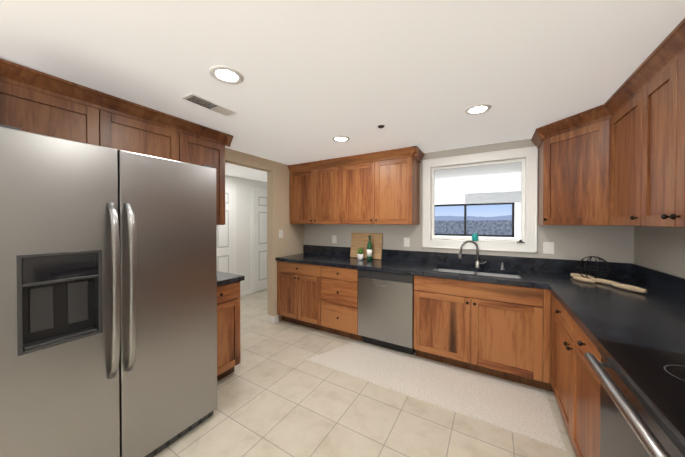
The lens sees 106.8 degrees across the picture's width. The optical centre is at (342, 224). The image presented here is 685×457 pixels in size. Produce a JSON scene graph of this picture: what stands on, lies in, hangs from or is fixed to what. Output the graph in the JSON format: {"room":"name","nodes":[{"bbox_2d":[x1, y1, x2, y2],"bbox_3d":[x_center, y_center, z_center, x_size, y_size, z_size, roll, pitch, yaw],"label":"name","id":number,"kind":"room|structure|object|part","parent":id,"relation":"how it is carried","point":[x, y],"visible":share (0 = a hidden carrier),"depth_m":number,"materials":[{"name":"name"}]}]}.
{"room":"kitchen","nodes":[
{"label":"kitchen","id":0,"kind":"room"},
{"bbox_2d":[225,175,266,290],"bbox_3d":[-2.047,0.233,4.735,0.120,2.250,4.900,0,1,31],"label":"wall","id":1,"kind":"structure","parent":0,"point":[243,239],"depth_m":4.87,"materials":[{"name":"white paint"}]},
{"bbox_2d":[217,187,233,273],"bbox_3d":[-2.160,0.341,4.315,0.107,2.018,0.760,0,1,31],"label":"hall door","id":2,"kind":"structure","parent":1,"relation":"in","point":[225,248],"depth_m":4.53,"materials":[{"name":"white wood"}]},
{"bbox_2d":[225,183,235,273],"bbox_3d":[-2.200,0.314,4.339,0.019,2.095,0.880,0,1,31],"label":"door frame","id":3,"kind":"structure","parent":1,"relation":"attached to","point":[231,186],"depth_m":4.68,"materials":[{"name":"white wood"}]},
{"bbox_2d":[240,289,250,296],"bbox_3d":[-1.989,1.311,4.711,0.014,0.095,4.660,0,1,31],"label":"baseboard","id":4,"kind":"structure","parent":1,"relation":"attached to","point":[245,292],"depth_m":4.90,"materials":[{"name":"white wood"}]},
{"bbox_2d":[250,187,266,292],"bbox_3d":[-1.574,0.305,5.395,0.019,2.095,0.905,0,1,31],"label":"door frame","id":5,"kind":"structure","parent":1,"relation":"attached to","point":[252,189],"depth_m":5.03,"materials":[{"name":"white wood"}]},
{"bbox_2d":[253,191,266,291],"bbox_3d":[-1.534,0.332,5.371,0.107,2.018,0.785,0,1,31],"label":"hall door","id":6,"kind":"structure","parent":1,"relation":"in","point":[260,235],"depth_m":5.17,"materials":[{"name":"white wood"}]},
{"bbox_2d":[225,148,303,320],"bbox_3d":[-2.022,0.259,1.837,0.120,2.250,5.540,0,1,31],"label":"wall","id":7,"kind":"structure","parent":0,"point":[291,242],"depth_m":3.57,"materials":[{"name":"beige paint"}]},
{"bbox_2d":[0,58,115,148],"bbox_3d":[-1.865,-0.634,1.573,0.403,0.440,0.550,0,1,31],"label":"upper cabinet","id":8,"kind":"object","parent":7,"relation":"attached to","point":[35,101],"depth_m":1.48,"materials":[{"name":"brown wood"}]},
{"bbox_2d":[116,98,183,161],"bbox_3d":[-1.645,-0.637,1.943,0.403,0.440,0.550,0,1,31],"label":"upper cabinet","id":9,"kind":"object","parent":7,"relation":"attached to","point":[144,130],"depth_m":1.89,"materials":[{"name":"brown wood"}]},
{"bbox_2d":[184,120,227,224],"bbox_3d":[-1.399,-0.429,2.360,0.403,0.863,0.416,0,1,31],"label":"upper cabinet","id":10,"kind":"object","parent":7,"relation":"attached to","point":[203,145],"depth_m":2.31,"materials":[{"name":"brown wood"}]},
{"bbox_2d":[266,315,278,323],"bbox_3d":[-0.811,1.318,3.888,0.148,0.095,0.794,0,1,31],"label":"baseboard","id":11,"kind":"structure","parent":7,"relation":"attached to","point":[272,319],"depth_m":3.55,"materials":[{"name":"white"}]},
{"bbox_2d":[279,230,282,237],"bbox_3d":[-0.879,0.128,3.635,0.008,0.115,0.075,0,1,31],"label":"light switch","id":12,"kind":"object","parent":7,"relation":"attached to","point":[280,233],"visible":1,"depth_m":3.63,"materials":[{"name":"white plastic"}]},
{"bbox_2d":[0,0,684,181],"bbox_3d":[-0.516,-0.909,2.120,5.410,0.080,7.820,0,1,31],"label":"ceiling","id":13,"kind":"structure","parent":0,"point":[421,75],"depth_m":1.33,"materials":[{"name":"white paint"}]},
{"bbox_2d":[182,93,236,115],"bbox_3d":[-0.953,-0.862,1.845,0.120,0.008,0.340,0,1,31],"label":"ceiling vent","id":14,"kind":"object","parent":13,"relation":"in","point":[204,102],"visible":1,"depth_m":1.82,"materials":[{"name":"white metal"}]},
{"bbox_2d":[209,65,243,83],"bbox_3d":[-0.666,-0.860,1.466,0.184,0.005,0.184,0,1,31],"label":"recessed light","id":15,"kind":"object","parent":13,"relation":"in","point":[225,74],"visible":1,"depth_m":1.46,"materials":[{"name":"white"}]},
{"bbox_2d":[332,136,349,141],"bbox_3d":[-0.017,-0.870,2.580,0.184,0.005,0.184,0,1,31],"label":"recessed light","id":16,"kind":"object","parent":13,"relation":"in","point":[340,138],"visible":1,"depth_m":2.56,"materials":[{"name":"white"}]},
{"bbox_2d":[464,104,491,114],"bbox_3d":[1.015,-0.864,1.910,0.184,0.005,0.184,0,1,31],"label":"recessed light","id":17,"kind":"object","parent":13,"relation":"in","point":[477,109],"visible":1,"depth_m":1.91,"materials":[{"name":"white plastic"}]},
{"bbox_2d":[153,289,575,456],"bbox_3d":[-0.516,1.411,2.141,5.410,0.060,7.820,0,1,31],"label":"floor","id":18,"kind":"structure","parent":0,"point":[279,394],"depth_m":1.83,"materials":[{"name":"tile"}]},
{"bbox_2d":[0,124,216,456],"bbox_3d":[-1.490,0.481,1.611,0.956,1.785,0.960,0,1,31],"label":"fridge","id":19,"kind":"object","parent":18,"relation":"on","point":[108,302],"visible":1,"depth_m":1.28,"materials":[{"name":"grey metal"}]},
{"bbox_3d":[-1.303,0.335,1.181,0.062,0.420,0.267,0,1,31],"label":"panel","id":20,"kind":"part","parent":19,"relation":"part of","materials":[{"name":"grey plastic"}]},
{"bbox_3d":[-1.147,0.338,1.325,0.074,0.908,0.102,0,1,31],"label":"handle","id":21,"kind":"part","parent":19,"relation":"part of","materials":[{"name":"silver metal"}]},
{"bbox_2d":[217,281,240,380],"bbox_3d":[-1.291,0.946,2.312,0.646,0.868,0.408,0,1,31],"label":"base cabinet","id":22,"kind":"object","parent":18,"relation":"on","point":[228,329],"visible":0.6,"depth_m":2.24,"materials":[{"name":"brown wood"}]},
{"bbox_2d":[217,271,244,285],"bbox_3d":[-1.293,0.490,2.314,0.641,0.040,0.450,0,1,31],"label":"countertop","id":23,"kind":"structure","parent":22,"relation":"on","point":[223,278],"depth_m":2.27,"materials":[{"name":"stone"}]},
{"bbox_2d":[277,261,320,329],"bbox_3d":[-0.445,0.934,3.636,0.756,0.868,0.601,0,1,31],"label":"base cabinet","id":24,"kind":"object","parent":18,"relation":"on","point":[298,284],"depth_m":3.36,"materials":[{"name":"brown wood"}]},
{"bbox_2d":[321,265,362,340],"bbox_3d":[0.079,0.937,3.325,0.583,0.868,0.601,0,1,31],"label":"base cabinet","id":25,"kind":"object","parent":18,"relation":"on","point":[339,286],"depth_m":3.05,"materials":[{"name":"brown wood"}]},
{"bbox_2d":[358,269,414,354],"bbox_3d":[0.592,0.940,2.996,0.624,0.857,0.591,0,1,31],"label":"dishwasher","id":26,"kind":"object","parent":18,"relation":"on","point":[385,309],"visible":0.9,"depth_m":2.73,"materials":[{"name":"grey metal"}]},
{"bbox_2d":[306,341,565,450],"bbox_3d":[0.657,1.375,2.340,2.025,0.006,0.620,0,1,31],"label":"rug","id":27,"kind":"object","parent":18,"relation":"on","point":[522,410],"visible":1,"depth_m":2.13,"materials":[{"name":"beige fabric"}]},
{"bbox_2d":[417,281,536,386],"bbox_3d":[1.329,1.050,2.585,0.928,0.655,0.601,0,1,31],"label":"base cabinet","id":28,"kind":"object","parent":18,"relation":"on","point":[499,330],"depth_m":2.30,"materials":[{"name":"brown wood"}]},
{"bbox_2d":[517,286,552,391],"bbox_3d":[2.011,0.947,2.179,0.756,0.868,0.601,0,1,31],"label":"base cabinet","id":29,"kind":"object","parent":18,"relation":"on","point":[538,300],"depth_m":2.06,"materials":[{"name":"brown wood"}]},
{"bbox_2d":[276,245,664,288],"bbox_3d":[0.795,0.512,2.874,3.662,0.365,0.638,0,1,31],"label":"countertop","id":30,"kind":"structure","parent":29,"relation":"on","point":[519,271],"depth_m":2.77,"materials":[{"name":"stone"}]},
{"bbox_2d":[356,248,363,259],"bbox_3d":[0.238,0.381,3.370,0.090,0.157,0.101,0,1,31],"label":"plant pot","id":31,"kind":"object","parent":30,"relation":"on","point":[360,255],"visible":1,"depth_m":3.34,"materials":[{"name":"white ceramic"}]},
{"bbox_2d":[350,233,382,258],"bbox_3d":[0.323,0.285,3.483,0.465,0.343,0.067,0,1,31],"label":"cutting board","id":32,"kind":"object","parent":30,"relation":"on","point":[359,240],"visible":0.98,"depth_m":3.47,"materials":[{"name":"beige wood"}]},
{"bbox_2d":[367,235,371,259],"bbox_3d":[0.354,0.298,3.324,0.071,0.323,0.071,0,1,31],"label":"bottle","id":33,"kind":"object","parent":30,"relation":"on","point":[369,250],"visible":1,"depth_m":3.30,"materials":[{"name":"green glass"}]},
{"bbox_2d":[458,240,486,267],"bbox_3d":[1.406,0.317,2.748,0.270,0.296,0.121,0,1,31],"label":"faucet","id":34,"kind":"object","parent":30,"relation":"on","point":[477,264],"visible":1,"depth_m":2.75,"materials":[{"name":"silver metal"}]},
{"bbox_2d":[570,256,647,292],"bbox_3d":[2.057,0.367,2.008,0.320,0.207,0.489,0,1,31],"label":"decorative orb","id":35,"kind":"object","parent":30,"relation":"on","point":[584,277],"visible":1,"depth_m":2.06,"materials":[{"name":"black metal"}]},
{"bbox_2d":[544,265,684,353],"bbox_3d":[1.627,0.431,1.364,0.692,0.176,1.110,0,1,31],"label":"countertop","id":36,"kind":"structure","parent":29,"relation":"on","point":[653,317],"depth_m":1.50,"materials":[{"name":"stone"}]},
{"bbox_2d":[551,294,600,456],"bbox_3d":[1.640,0.954,1.380,0.681,0.868,1.143,0,1,31],"label":"base cabinet","id":37,"kind":"object","parent":18,"relation":"on","point":[576,384],"visible":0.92,"depth_m":1.44,"materials":[{"name":"brown wood"}]},
{"bbox_2d":[583,339,684,456],"bbox_3d":[1.121,0.936,0.577,0.702,0.919,0.757,0,1,31],"label":"range","id":38,"kind":"object","parent":18,"relation":"on","point":[642,403],"visible":0.98,"depth_m":0.81,"materials":[{"name":"grey glass"}]},
{"bbox_2d":[304,139,633,272],"bbox_3d":[1.042,0.247,3.171,3.790,2.250,0.120,0,1,31],"label":"wall","id":39,"kind":"structure","parent":0,"point":[606,243],"depth_m":2.64,"materials":[{"name":"grey paint"}]},
{"bbox_2d":[287,158,346,223],"bbox_3d":[-0.285,-0.441,3.679,0.974,0.864,0.343,0,1,31],"label":"upper cabinet","id":40,"kind":"object","parent":39,"relation":"attached to","point":[317,190],"depth_m":3.51,"materials":[{"name":"brown wood"}]},
{"bbox_2d":[332,235,336,242],"bbox_3d":[-0.121,0.216,3.786,0.075,0.115,0.008,0,1,31],"label":"electrical outlet","id":41,"kind":"object","parent":39,"relation":"attached to","point":[334,238],"visible":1,"depth_m":3.78,"materials":[{"name":"white plastic"}]},
{"bbox_2d":[347,146,422,224],"bbox_3d":[0.449,-0.437,3.244,0.972,0.864,0.343,0,1,31],"label":"upper cabinet","id":42,"kind":"object","parent":39,"relation":"attached to","point":[381,187],"depth_m":3.04,"materials":[{"name":"brown wood"}]},
{"bbox_2d":[404,238,409,246],"bbox_3d":[0.816,0.221,3.230,0.075,0.115,0.008,0,1,31],"label":"electrical outlet","id":43,"kind":"object","parent":39,"relation":"attached to","point":[406,242],"visible":1,"depth_m":3.23,"materials":[{"name":"white plastic"}]},
{"bbox_2d":[422,146,537,252],"bbox_3d":[1.499,-0.256,2.888,1.124,1.064,0.153,0,1,31],"label":"window","id":44,"kind":"structure","parent":39,"relation":"in","point":[527,157],"depth_m":2.75,"materials":[{"name":"white wood"}]},
{"bbox_2d":[472,233,478,240],"bbox_3d":[1.491,0.139,2.857,0.068,0.086,0.067,0,1,31],"label":"jar","id":45,"kind":"object","parent":44,"relation":"on","point":[475,236],"visible":0.98,"depth_m":2.83,"materials":[{"name":"teal"}]},
{"bbox_2d":[489,239,504,241],"bbox_3d":[1.671,0.170,2.751,0.140,0.025,0.040,0,1,31],"label":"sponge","id":46,"kind":"object","parent":44,"relation":"on","point":[496,240],"visible":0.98,"depth_m":2.73,"materials":[{"name":"white"}]},
{"bbox_2d":[543,242,553,253],"bbox_3d":[2.033,0.228,2.508,0.085,0.115,0.008,0,1,31],"label":"light switch","id":47,"kind":"object","parent":39,"relation":"attached to","point":[548,247],"visible":1,"depth_m":2.50,"materials":[{"name":"white plastic"}]},
{"bbox_2d":[435,173,520,238],"bbox_3d":[2.434,0.233,4.752,2.770,2.250,0.100,0,1,31],"label":"wall","id":48,"kind":"structure","parent":0,"point":[451,191],"depth_m":4.63,"materials":[{"name":"white paint"}]},
{"bbox_2d":[435,202,514,236],"bbox_3d":[2.156,-0.093,4.908,1.930,0.610,0.050,0,1,31],"label":"window","id":49,"kind":"structure","parent":48,"relation":"in","point":[500,203],"depth_m":4.69,"materials":[{"name":"black"}]},
{"bbox_2d":[464,189,520,203],"bbox_3d":[2.777,-0.492,4.462,1.150,0.215,0.033,0,1,31],"label":"window blind","id":50,"kind":"object","parent":48,"relation":"attached to","point":[512,200],"visible":0.69,"depth_m":4.51,"materials":[{"name":"grey"}]},
{"bbox_2d":[634,226,684,277],"bbox_3d":[1.789,0.268,0.833,0.120,2.250,7.700,0,1,31],"label":"wall","id":51,"kind":"structure","parent":0,"point":[662,249],"depth_m":1.85,"materials":[{"name":"grey paint"}]},
{"bbox_2d":[535,105,602,225],"bbox_3d":[2.058,-0.427,2.065,0.672,0.864,0.728,0,1,31],"label":"upper cabinet","id":52,"kind":"object","parent":51,"relation":"attached to","point":[570,153],"depth_m":2.04,"materials":[{"name":"brown wood"}]},
{"bbox_2d":[603,62,646,226],"bbox_3d":[1.908,-0.422,1.530,0.385,0.864,0.564,0,1,31],"label":"upper cabinet","id":53,"kind":"object","parent":51,"relation":"attached to","point":[617,158],"depth_m":1.61,"materials":[{"name":"brown wood"}]},
{"bbox_2d":[643,22,684,227],"bbox_3d":[1.668,-0.418,1.085,0.343,0.864,0.692,0,1,31],"label":"upper cabinet","id":54,"kind":"object","parent":51,"relation":"attached to","point":[664,88],"depth_m":1.23,"materials":[{"name":"brown wood"}]},
{"label":"outside","id":55,"kind":"structure","parent":0,"visible":0},
{"bbox_2d":[435,204,511,234],"bbox_3d":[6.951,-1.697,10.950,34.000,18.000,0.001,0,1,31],"label":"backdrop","id":56,"kind":"structure","parent":55,"point":[489,219],"depth_m":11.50,"materials":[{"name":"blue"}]}
]}

